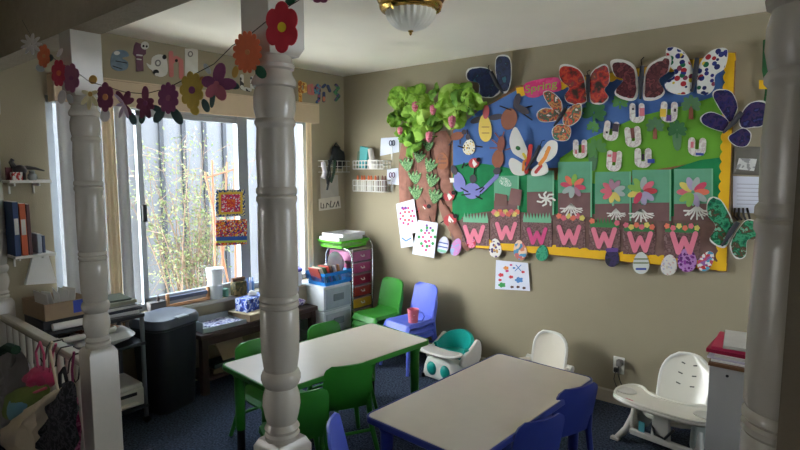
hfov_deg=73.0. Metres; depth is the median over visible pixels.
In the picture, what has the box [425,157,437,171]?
handprint leaf
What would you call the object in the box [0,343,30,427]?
jacket
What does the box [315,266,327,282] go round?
picture book
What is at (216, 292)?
plastic tub
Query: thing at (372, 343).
table
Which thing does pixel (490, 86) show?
butterfly
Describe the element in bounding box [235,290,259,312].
tissue box
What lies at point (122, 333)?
bundle
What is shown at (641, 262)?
egg
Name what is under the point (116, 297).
booklet
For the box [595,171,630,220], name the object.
panel
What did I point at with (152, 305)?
crate
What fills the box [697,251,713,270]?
egg
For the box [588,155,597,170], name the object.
paper leaf
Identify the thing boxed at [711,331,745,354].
folder
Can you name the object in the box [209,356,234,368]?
storage box
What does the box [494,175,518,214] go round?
panel
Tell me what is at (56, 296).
paper sheet
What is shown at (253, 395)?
child chair
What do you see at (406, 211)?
drawing
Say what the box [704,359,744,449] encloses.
storage cabinet
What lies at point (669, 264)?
egg
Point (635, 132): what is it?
cutout
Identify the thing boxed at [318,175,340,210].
wall sign
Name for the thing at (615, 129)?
cutout
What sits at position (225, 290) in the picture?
paint jar
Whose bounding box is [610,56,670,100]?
butterfly
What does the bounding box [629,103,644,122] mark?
cutout
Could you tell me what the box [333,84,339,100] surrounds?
animal letter
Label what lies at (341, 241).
paper pad
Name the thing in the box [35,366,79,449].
bag
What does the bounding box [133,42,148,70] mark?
animal letter
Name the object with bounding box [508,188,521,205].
paper card
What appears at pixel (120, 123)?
curtain
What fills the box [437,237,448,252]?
egg
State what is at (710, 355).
paper pad
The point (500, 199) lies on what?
paper card
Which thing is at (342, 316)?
drawer unit
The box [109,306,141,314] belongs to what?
tray
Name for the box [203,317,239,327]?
magazine
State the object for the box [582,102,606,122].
palm
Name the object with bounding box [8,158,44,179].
dinosaur
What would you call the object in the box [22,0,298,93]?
string
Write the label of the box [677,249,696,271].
egg
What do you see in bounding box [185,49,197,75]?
animal letter
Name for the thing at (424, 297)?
child chair
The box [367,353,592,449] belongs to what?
table
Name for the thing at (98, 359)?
turned post
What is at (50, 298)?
paper sheet
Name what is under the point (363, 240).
basket
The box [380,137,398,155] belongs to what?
card
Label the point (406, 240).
drawing
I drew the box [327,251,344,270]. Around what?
plastic bag
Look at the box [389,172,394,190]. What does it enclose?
scissors
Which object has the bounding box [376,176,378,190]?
glue bottle
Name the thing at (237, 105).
window valance
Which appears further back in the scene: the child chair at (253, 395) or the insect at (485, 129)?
the insect at (485, 129)
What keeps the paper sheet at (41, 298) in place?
in the cardboard box at (49, 312)
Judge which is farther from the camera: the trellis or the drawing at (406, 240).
the trellis
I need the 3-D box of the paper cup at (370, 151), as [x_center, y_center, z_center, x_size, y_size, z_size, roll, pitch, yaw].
[-0.242,-0.594,4.820,0.091,0.180,0.091,-1,6,-6]
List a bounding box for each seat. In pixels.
[420,329,481,379]
[520,330,573,371]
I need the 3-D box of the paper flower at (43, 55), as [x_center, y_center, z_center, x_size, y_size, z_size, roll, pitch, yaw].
[-1.429,-0.664,2.156,0.183,0.097,0.017,6,8,43]
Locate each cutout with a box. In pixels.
[573,140,586,157]
[603,121,618,140]
[606,150,621,170]
[624,126,640,146]
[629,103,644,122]
[634,148,654,167]
[660,101,677,121]
[688,137,705,155]
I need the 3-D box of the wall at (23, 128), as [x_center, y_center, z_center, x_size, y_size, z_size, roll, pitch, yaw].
[-2.699,0.090,2.629,0.120,2.440,6.700,5,8,39]
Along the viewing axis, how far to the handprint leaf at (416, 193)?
4.56 m
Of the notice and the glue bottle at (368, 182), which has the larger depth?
the glue bottle at (368, 182)
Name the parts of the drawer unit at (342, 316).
drawer, handle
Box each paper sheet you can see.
[33,290,48,304]
[41,291,53,303]
[52,287,59,302]
[58,287,68,301]
[62,286,75,300]
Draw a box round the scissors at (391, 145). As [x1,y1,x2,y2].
[389,140,394,159]
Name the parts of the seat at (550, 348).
backrest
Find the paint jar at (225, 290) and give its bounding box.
[223,288,228,296]
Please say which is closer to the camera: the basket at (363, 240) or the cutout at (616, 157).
the cutout at (616, 157)
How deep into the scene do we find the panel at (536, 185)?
3.87 m
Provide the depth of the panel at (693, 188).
3.24 m
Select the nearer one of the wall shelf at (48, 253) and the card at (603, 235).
the wall shelf at (48, 253)
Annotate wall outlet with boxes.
[613,356,624,374]
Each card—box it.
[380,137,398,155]
[387,168,398,184]
[462,212,488,245]
[491,209,519,243]
[494,193,506,205]
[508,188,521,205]
[522,212,551,246]
[556,213,584,247]
[589,218,619,250]
[623,222,654,254]
[664,222,699,258]
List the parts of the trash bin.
bin lid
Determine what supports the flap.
on the storage box at (217, 362)
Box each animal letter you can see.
[110,50,128,70]
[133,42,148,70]
[146,54,167,76]
[168,51,183,78]
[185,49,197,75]
[240,74,254,91]
[298,80,306,101]
[307,84,313,94]
[314,84,320,102]
[321,84,330,101]
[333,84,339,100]
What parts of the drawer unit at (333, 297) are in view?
drawer, handle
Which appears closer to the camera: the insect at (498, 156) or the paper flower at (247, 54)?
the paper flower at (247, 54)
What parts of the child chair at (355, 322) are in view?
seat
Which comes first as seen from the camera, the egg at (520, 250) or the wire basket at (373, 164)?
the egg at (520, 250)
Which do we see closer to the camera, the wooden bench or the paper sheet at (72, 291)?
the paper sheet at (72, 291)
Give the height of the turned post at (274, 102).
2.105 m
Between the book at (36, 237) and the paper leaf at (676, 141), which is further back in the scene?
the paper leaf at (676, 141)
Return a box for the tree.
[387,82,486,250]
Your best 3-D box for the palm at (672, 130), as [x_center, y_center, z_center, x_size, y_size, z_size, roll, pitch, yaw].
[1.673,-0.581,3.269,0.113,0.111,0.006,5,8,39]
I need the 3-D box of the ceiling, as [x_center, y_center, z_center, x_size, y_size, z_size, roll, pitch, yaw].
[-0.614,-1.006,0.873,5.420,0.100,6.820,5,8,39]
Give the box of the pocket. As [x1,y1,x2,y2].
[733,146,759,175]
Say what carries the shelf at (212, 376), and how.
attached to the wooden bench
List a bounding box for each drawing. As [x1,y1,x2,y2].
[396,199,416,235]
[400,234,413,247]
[412,220,437,257]
[495,260,529,290]
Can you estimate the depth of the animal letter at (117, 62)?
3.49 m
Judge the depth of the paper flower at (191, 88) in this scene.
1.47 m
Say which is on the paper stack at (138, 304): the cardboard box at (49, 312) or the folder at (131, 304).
the folder at (131, 304)
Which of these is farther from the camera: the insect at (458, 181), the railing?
the insect at (458, 181)
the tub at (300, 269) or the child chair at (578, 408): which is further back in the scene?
the tub at (300, 269)
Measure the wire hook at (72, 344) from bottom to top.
0.091 m
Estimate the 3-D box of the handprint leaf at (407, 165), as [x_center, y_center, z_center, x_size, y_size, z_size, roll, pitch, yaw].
[0.052,-0.516,4.600,0.153,0.125,0.002,5,8,39]
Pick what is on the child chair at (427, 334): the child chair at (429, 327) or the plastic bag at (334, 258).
the child chair at (429, 327)
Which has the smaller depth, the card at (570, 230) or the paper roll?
the paper roll
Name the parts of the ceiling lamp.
lamp shade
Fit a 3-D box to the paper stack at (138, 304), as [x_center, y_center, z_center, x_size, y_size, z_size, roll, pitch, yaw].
[-1.777,0.496,3.356,0.260,0.015,0.210,4,7,35]
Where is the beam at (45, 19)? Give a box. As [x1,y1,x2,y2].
[0,0,191,71]
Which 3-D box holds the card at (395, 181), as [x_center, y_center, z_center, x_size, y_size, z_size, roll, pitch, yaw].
[-0.062,-0.426,4.752,0.138,0.147,0.001,5,8,39]
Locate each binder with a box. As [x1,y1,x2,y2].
[4,201,20,255]
[18,203,28,255]
[714,353,744,361]
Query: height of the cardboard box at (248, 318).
0.056 m
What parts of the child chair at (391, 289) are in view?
seat, backrest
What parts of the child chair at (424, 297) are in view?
seat, leg, backrest, rail, leg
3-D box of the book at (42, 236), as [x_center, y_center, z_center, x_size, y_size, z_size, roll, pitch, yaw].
[-2.088,0.107,3.149,0.090,0.102,0.014,5,8,39]
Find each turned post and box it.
[0,107,15,446]
[58,29,123,449]
[241,0,311,449]
[739,0,799,449]
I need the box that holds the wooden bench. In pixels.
[196,303,317,395]
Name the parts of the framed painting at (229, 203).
painted panel, painted panel, painted panel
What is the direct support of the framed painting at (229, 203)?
attached to the window
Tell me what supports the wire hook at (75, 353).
attached to the railing
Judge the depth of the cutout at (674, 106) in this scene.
3.29 m
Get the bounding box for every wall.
[0,33,344,391]
[344,12,770,392]
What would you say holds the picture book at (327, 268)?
in the basket at (344, 278)
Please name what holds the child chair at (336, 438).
on the floor
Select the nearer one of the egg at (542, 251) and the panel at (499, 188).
the egg at (542, 251)
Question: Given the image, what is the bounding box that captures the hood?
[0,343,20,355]
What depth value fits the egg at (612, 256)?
3.57 m
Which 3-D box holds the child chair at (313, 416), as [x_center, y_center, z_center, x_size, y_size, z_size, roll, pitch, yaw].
[-0.528,1.034,2.716,0.354,0.553,0.393,-2,6,-22]
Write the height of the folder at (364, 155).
0.204 m
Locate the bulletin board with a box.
[450,52,735,271]
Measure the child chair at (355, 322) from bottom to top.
0.553 m
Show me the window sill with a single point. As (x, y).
(230, 297)
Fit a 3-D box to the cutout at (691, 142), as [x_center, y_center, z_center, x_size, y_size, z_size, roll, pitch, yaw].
[1.760,-0.464,3.208,0.096,0.114,0.005,5,8,39]
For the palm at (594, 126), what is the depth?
3.58 m
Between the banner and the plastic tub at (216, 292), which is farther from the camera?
the plastic tub at (216, 292)
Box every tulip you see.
[397,127,402,134]
[412,101,417,111]
[426,131,436,141]
[430,104,435,114]
[448,115,455,127]
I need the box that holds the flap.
[215,337,243,359]
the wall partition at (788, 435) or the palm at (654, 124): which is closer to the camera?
the wall partition at (788, 435)
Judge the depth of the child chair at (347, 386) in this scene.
2.91 m
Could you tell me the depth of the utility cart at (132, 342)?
3.31 m
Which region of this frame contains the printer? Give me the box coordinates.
[119,373,143,410]
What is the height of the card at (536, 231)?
0.258 m
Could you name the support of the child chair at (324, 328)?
on the floor
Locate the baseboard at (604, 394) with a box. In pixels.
[419,351,630,407]
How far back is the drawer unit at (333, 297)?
4.57 m
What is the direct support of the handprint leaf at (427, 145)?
attached to the tree
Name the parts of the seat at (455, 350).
panel, seat, backrest, panel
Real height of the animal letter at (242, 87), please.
0.126 m
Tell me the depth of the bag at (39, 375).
2.38 m
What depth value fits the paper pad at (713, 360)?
2.31 m
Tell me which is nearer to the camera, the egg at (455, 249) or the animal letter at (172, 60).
the animal letter at (172, 60)
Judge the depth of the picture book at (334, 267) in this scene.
4.65 m
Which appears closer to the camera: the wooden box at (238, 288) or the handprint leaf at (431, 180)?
the wooden box at (238, 288)
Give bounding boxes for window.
[44,95,307,310]
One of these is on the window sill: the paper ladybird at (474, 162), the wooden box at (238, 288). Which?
the wooden box at (238, 288)
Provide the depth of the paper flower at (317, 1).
1.13 m
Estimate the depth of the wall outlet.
3.62 m
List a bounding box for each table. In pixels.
[223,323,428,449]
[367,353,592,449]
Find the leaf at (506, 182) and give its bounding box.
[499,177,510,186]
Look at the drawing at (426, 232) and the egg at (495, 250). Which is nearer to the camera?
the egg at (495, 250)
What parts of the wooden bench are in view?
leg, leg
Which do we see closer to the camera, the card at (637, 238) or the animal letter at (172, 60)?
the card at (637, 238)
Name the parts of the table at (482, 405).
leg, leg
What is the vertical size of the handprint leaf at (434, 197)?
0.123 m
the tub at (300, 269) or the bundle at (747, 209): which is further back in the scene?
the tub at (300, 269)
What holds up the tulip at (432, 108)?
attached to the tree
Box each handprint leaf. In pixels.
[399,157,412,171]
[408,170,420,183]
[409,185,422,199]
[413,150,425,162]
[422,140,433,150]
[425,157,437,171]
[426,173,439,186]
[429,189,442,203]
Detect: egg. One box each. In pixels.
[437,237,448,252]
[450,238,461,255]
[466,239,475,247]
[489,239,501,256]
[514,240,526,259]
[536,245,547,260]
[605,247,618,266]
[633,252,648,273]
[661,255,676,274]
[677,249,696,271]
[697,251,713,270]
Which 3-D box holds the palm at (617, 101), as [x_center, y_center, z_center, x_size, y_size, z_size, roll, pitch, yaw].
[1.409,-0.792,3.466,0.106,0.098,0.006,5,8,39]
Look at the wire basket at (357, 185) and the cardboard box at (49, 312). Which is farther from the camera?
the wire basket at (357, 185)
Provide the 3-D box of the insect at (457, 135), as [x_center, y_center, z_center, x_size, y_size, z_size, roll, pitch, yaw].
[0.453,-0.689,4.266,0.170,0.121,0.003,5,8,39]
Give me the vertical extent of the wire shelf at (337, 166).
0.106 m
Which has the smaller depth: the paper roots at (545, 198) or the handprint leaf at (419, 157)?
the paper roots at (545, 198)
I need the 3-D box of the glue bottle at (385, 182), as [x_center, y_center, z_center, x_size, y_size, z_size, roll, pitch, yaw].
[-0.131,-0.364,4.755,0.030,0.138,0.030,5,8,39]
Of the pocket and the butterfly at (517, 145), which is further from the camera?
the butterfly at (517, 145)
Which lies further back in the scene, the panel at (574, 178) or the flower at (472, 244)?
the flower at (472, 244)
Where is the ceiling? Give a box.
[106,0,766,76]
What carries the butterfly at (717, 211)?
attached to the bulletin board
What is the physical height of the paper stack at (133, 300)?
0.021 m
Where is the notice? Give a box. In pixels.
[733,176,758,212]
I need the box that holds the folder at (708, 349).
[706,338,744,358]
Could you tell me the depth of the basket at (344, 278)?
4.60 m
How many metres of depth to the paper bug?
4.36 m
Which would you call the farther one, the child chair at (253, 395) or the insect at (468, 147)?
the insect at (468, 147)
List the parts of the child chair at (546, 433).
seat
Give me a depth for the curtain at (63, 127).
3.28 m
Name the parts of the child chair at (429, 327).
seat, rail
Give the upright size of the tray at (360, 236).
0.030 m
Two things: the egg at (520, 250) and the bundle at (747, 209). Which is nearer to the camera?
the bundle at (747, 209)
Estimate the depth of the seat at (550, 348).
3.77 m
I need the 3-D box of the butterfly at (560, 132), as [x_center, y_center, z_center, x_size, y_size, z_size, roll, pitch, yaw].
[1.089,-0.748,3.705,0.324,0.348,0.039,5,8,39]
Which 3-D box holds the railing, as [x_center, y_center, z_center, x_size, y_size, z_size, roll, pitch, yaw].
[-1.767,0.889,2.708,1.222,0.700,0.058,5,8,39]
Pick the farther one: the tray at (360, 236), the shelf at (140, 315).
the tray at (360, 236)
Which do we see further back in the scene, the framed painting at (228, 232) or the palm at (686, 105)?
the framed painting at (228, 232)
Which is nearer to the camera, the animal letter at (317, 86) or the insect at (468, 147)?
the insect at (468, 147)
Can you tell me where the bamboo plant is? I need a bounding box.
[116,126,255,295]
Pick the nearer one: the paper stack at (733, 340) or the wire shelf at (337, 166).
the paper stack at (733, 340)
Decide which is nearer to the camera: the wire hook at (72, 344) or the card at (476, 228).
the wire hook at (72, 344)
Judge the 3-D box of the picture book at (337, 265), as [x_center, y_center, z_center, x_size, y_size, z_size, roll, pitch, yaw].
[-0.569,0.408,4.721,0.130,0.147,0.048,4,7,37]
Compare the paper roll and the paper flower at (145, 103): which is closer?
the paper flower at (145, 103)
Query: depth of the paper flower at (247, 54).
1.30 m
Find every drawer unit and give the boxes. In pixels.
[299,306,350,330]
[299,328,349,340]
[302,279,350,312]
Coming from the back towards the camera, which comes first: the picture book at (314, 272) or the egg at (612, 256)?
the picture book at (314, 272)
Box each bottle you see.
[249,277,251,290]
[367,175,369,190]
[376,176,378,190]
[383,176,386,190]
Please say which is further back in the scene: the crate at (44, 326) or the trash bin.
the trash bin
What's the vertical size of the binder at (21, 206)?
0.292 m
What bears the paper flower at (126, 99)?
hanging from the string
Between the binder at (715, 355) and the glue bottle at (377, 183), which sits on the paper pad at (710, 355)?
the binder at (715, 355)
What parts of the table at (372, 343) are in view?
leg, edge trim, leg, leg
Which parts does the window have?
sash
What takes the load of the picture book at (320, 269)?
in the basket at (344, 278)
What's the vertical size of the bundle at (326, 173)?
0.311 m
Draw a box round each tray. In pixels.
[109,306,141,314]
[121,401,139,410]
[196,310,246,333]
[319,235,361,241]
[322,230,364,237]
[420,344,462,358]
[613,384,706,426]
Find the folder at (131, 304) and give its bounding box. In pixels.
[109,303,136,308]
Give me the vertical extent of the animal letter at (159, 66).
0.155 m
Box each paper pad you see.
[229,309,259,315]
[322,241,363,246]
[707,352,744,364]
[711,358,744,367]
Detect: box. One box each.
[5,167,12,179]
[10,172,22,179]
[22,293,83,321]
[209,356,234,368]
[209,367,223,373]
[230,280,246,296]
[232,312,259,321]
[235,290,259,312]
[298,285,306,305]
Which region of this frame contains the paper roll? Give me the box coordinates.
[51,318,82,330]
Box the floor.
[0,352,690,449]
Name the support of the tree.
attached to the bulletin board
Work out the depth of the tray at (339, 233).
4.81 m
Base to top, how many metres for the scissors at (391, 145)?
0.196 m
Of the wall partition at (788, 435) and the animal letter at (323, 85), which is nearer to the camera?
the wall partition at (788, 435)
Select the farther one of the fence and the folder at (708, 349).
the fence
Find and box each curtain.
[56,101,109,293]
[101,106,124,325]
[114,106,134,329]
[306,123,313,278]
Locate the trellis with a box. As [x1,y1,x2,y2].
[204,160,236,282]
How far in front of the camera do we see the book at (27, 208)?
3.03 m
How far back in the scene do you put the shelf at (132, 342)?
3.31 m
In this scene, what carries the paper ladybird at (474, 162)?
attached to the bulletin board
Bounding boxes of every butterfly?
[466,55,511,97]
[509,127,557,175]
[536,91,581,140]
[559,64,609,104]
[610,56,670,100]
[665,47,727,94]
[700,89,765,146]
[707,197,755,258]
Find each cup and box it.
[205,266,223,285]
[368,148,377,168]
[408,307,424,322]
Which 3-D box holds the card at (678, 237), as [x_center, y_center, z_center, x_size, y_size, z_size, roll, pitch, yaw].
[1.720,0.096,3.301,0.208,0.233,0.008,5,8,39]
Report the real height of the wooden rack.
0.100 m
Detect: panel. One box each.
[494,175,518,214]
[527,171,553,214]
[558,162,591,216]
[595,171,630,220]
[628,170,670,221]
[674,169,712,220]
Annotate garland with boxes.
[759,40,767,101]
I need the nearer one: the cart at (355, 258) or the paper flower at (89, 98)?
the paper flower at (89, 98)
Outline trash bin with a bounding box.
[129,306,198,414]
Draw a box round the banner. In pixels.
[523,77,561,97]
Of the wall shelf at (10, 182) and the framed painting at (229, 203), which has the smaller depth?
the wall shelf at (10, 182)
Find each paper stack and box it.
[108,302,140,312]
[110,298,136,307]
[110,310,138,317]
[723,330,746,351]
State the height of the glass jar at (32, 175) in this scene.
0.056 m
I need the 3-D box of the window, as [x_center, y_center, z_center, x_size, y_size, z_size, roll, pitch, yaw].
[-1.486,-0.149,4.074,0.080,1.420,2.040,5,8,39]
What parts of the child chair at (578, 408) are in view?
leg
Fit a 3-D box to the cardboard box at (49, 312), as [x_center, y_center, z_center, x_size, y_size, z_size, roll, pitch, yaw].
[-1.970,0.461,3.107,0.297,0.093,0.240,4,7,35]
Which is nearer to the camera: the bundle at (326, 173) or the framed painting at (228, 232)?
the framed painting at (228, 232)
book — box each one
[25,204,32,254]
[31,233,42,252]
[41,235,45,252]
[308,267,323,282]
[311,266,326,282]
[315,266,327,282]
[318,265,330,281]
[321,264,333,280]
[324,264,337,280]
[336,264,340,279]
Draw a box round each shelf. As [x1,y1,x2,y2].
[1,180,51,193]
[7,250,56,266]
[26,336,145,367]
[45,311,144,335]
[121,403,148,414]
[196,340,301,380]
[318,160,349,171]
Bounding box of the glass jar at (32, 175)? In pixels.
[27,170,37,179]
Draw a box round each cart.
[25,311,150,421]
[325,235,373,327]
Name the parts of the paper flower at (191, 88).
flower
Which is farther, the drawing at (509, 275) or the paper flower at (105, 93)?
the drawing at (509, 275)
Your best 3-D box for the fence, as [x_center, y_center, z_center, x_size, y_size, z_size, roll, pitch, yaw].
[-1.358,-0.377,7.620,0.110,2.750,6.250,5,8,39]
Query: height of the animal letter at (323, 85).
0.168 m
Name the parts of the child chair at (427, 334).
seat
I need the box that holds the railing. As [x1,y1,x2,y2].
[0,313,84,449]
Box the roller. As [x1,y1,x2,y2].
[231,276,244,281]
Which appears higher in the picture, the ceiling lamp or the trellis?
the ceiling lamp
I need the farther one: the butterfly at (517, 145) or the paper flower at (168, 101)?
the butterfly at (517, 145)
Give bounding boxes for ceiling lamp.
[377,0,444,35]
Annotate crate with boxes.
[24,314,83,331]
[147,299,165,310]
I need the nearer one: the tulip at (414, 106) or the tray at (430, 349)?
the tray at (430, 349)
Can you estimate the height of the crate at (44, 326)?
0.054 m
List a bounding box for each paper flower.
[21,33,41,54]
[36,44,49,71]
[49,48,65,85]
[58,63,78,103]
[81,75,97,109]
[97,82,112,121]
[114,91,136,124]
[136,86,161,123]
[153,82,182,124]
[180,71,209,114]
[202,63,239,107]
[232,31,266,78]
[266,0,297,52]
[313,0,326,2]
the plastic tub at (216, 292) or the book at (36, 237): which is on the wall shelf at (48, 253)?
the book at (36, 237)
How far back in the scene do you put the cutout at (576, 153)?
3.66 m
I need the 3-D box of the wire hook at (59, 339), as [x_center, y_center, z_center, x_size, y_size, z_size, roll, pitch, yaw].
[-1.632,0.589,2.539,0.007,0.091,0.106,5,8,39]
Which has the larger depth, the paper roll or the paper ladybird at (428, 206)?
the paper ladybird at (428, 206)
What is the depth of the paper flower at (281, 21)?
1.21 m
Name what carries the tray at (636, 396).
on the chair at (679, 400)
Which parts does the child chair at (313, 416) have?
seat, backrest, leg, leg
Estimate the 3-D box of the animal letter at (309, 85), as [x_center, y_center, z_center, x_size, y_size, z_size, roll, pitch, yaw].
[-0.783,-1.190,4.741,0.003,0.099,0.080,5,8,39]
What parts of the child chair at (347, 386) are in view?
leg, backrest, leg, leg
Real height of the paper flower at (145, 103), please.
0.108 m
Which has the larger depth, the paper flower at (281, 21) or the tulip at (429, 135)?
the tulip at (429, 135)
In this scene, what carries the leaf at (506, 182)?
attached to the bulletin board
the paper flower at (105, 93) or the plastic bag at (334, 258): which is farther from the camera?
the plastic bag at (334, 258)
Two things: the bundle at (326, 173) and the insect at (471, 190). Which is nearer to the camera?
the insect at (471, 190)
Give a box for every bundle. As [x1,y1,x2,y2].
[66,324,134,348]
[321,156,335,189]
[733,208,750,219]
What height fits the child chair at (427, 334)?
0.553 m
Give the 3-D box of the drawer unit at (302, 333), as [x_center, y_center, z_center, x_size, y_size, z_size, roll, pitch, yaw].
[-0.667,1.000,4.759,0.389,0.195,0.320,5,8,39]
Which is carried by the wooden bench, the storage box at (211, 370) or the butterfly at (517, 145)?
the storage box at (211, 370)
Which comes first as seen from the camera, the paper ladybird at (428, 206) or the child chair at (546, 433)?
the child chair at (546, 433)
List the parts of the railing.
handrail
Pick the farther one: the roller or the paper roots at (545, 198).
the roller
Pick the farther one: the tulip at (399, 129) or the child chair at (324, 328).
the tulip at (399, 129)
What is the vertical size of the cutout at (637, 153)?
0.126 m
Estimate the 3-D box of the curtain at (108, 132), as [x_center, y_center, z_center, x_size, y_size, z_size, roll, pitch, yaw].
[-1.848,0.002,3.488,0.021,1.560,0.078,5,8,39]
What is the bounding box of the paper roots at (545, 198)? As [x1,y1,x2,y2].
[537,191,555,205]
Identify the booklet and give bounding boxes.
[108,293,131,302]
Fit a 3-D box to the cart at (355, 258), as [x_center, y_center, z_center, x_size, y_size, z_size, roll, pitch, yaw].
[-0.462,0.589,4.951,0.370,0.974,0.280,5,8,39]
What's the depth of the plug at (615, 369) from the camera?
3.62 m
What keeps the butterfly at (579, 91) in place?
attached to the bulletin board
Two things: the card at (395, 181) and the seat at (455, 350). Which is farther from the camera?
the card at (395, 181)
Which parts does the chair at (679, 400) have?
leg, panel, crotch panel, seat, backrest, panel, leg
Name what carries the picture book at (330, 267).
in the basket at (344, 278)
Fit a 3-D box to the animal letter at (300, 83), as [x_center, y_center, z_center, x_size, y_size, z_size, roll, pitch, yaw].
[-0.840,-1.146,4.676,0.003,0.197,0.098,5,8,39]
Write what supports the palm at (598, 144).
attached to the bulletin board
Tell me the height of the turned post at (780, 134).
2.105 m
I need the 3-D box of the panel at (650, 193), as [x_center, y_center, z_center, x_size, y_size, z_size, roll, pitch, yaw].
[1.565,-0.181,3.398,0.265,0.334,0.009,5,8,39]
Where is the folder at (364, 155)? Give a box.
[359,146,369,168]
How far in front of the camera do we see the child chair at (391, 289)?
4.60 m
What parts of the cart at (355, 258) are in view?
frame, drawer, drawer, drawer, drawer, drawer, frame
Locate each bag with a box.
[0,341,61,449]
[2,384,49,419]
[21,341,56,386]
[35,366,79,449]
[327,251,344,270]
[331,143,344,168]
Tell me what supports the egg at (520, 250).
attached to the bulletin board
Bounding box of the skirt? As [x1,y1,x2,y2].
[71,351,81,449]
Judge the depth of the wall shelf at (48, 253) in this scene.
3.07 m
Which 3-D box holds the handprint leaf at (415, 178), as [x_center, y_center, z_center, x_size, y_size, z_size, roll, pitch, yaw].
[0.122,-0.402,4.554,0.143,0.118,0.002,5,8,39]
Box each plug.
[613,367,617,386]
[616,359,622,384]
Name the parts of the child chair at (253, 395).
leg, backrest, seat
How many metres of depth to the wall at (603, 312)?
3.78 m
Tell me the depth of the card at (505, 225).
4.06 m
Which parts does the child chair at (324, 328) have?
backrest, leg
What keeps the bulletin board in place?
attached to the wall at (603, 312)
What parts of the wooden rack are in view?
rail, rail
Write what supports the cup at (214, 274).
on the plastic tub at (216, 292)
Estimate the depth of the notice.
3.09 m
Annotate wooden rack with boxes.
[165,286,209,306]
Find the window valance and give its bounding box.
[46,72,318,123]
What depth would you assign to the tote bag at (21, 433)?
2.36 m
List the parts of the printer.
scanner lid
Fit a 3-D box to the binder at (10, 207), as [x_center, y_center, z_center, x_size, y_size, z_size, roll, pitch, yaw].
[-2.175,0.018,3.033,0.162,0.302,0.028,5,8,39]
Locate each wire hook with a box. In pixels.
[40,339,63,361]
[54,344,74,366]
[67,353,78,373]
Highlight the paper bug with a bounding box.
[436,153,447,168]
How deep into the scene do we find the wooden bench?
3.87 m
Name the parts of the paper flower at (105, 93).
flower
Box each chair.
[229,338,304,435]
[259,388,328,449]
[307,320,377,412]
[319,362,379,449]
[326,412,348,449]
[351,276,402,327]
[351,294,402,325]
[379,302,437,375]
[383,282,437,363]
[387,295,437,369]
[502,413,564,449]
[546,382,597,449]
[610,351,708,449]
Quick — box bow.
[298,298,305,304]
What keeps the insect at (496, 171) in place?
attached to the bulletin board
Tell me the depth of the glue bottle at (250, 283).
4.32 m
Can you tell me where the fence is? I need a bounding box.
[52,104,300,302]
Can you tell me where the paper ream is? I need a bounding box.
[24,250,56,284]
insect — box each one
[442,163,464,191]
[449,130,466,144]
[458,130,481,154]
[461,168,482,198]
[470,105,501,141]
[480,167,504,193]
[490,132,510,166]
[500,93,531,129]
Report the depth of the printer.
3.32 m
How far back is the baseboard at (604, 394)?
3.69 m
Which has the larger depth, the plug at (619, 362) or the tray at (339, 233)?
the tray at (339, 233)
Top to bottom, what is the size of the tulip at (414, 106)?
0.087 m
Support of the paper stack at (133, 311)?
on the utility cart at (132, 342)
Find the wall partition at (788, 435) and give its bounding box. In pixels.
[776,138,799,449]
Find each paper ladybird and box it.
[416,204,430,212]
[440,191,455,200]
[440,214,456,225]
[465,158,480,167]
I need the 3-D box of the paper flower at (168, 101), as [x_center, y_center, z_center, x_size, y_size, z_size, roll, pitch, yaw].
[-0.686,-0.350,1.573,0.174,0.122,0.021,5,8,39]
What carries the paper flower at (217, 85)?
hanging from the string
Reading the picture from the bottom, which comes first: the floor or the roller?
the floor
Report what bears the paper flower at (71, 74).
hanging from the string
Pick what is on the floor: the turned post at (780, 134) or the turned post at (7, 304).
the turned post at (7, 304)
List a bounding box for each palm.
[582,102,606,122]
[586,121,599,132]
[587,138,606,157]
[612,96,627,108]
[646,117,663,138]
[667,120,686,137]
[681,95,700,118]
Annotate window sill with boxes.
[58,278,306,335]
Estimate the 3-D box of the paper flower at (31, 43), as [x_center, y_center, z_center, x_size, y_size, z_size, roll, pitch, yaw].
[-1.504,-0.738,2.208,0.241,0.089,0.010,5,8,40]
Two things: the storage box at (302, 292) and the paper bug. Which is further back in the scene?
the storage box at (302, 292)
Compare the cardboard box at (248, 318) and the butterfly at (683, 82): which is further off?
the cardboard box at (248, 318)
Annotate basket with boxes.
[305,267,353,286]
[317,237,368,248]
[353,179,390,191]
[358,160,390,168]
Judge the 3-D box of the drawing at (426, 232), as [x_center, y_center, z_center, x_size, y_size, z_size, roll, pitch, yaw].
[0.207,0.115,4.526,0.270,0.306,0.002,5,8,39]
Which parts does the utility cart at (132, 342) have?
panel, leg, leg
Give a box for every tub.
[207,284,222,299]
[298,267,302,285]
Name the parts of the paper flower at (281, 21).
flower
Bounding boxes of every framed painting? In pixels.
[216,189,244,216]
[216,219,246,245]
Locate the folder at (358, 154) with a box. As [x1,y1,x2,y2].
[356,151,359,167]
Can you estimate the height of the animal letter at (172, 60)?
0.185 m
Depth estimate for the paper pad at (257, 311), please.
4.08 m

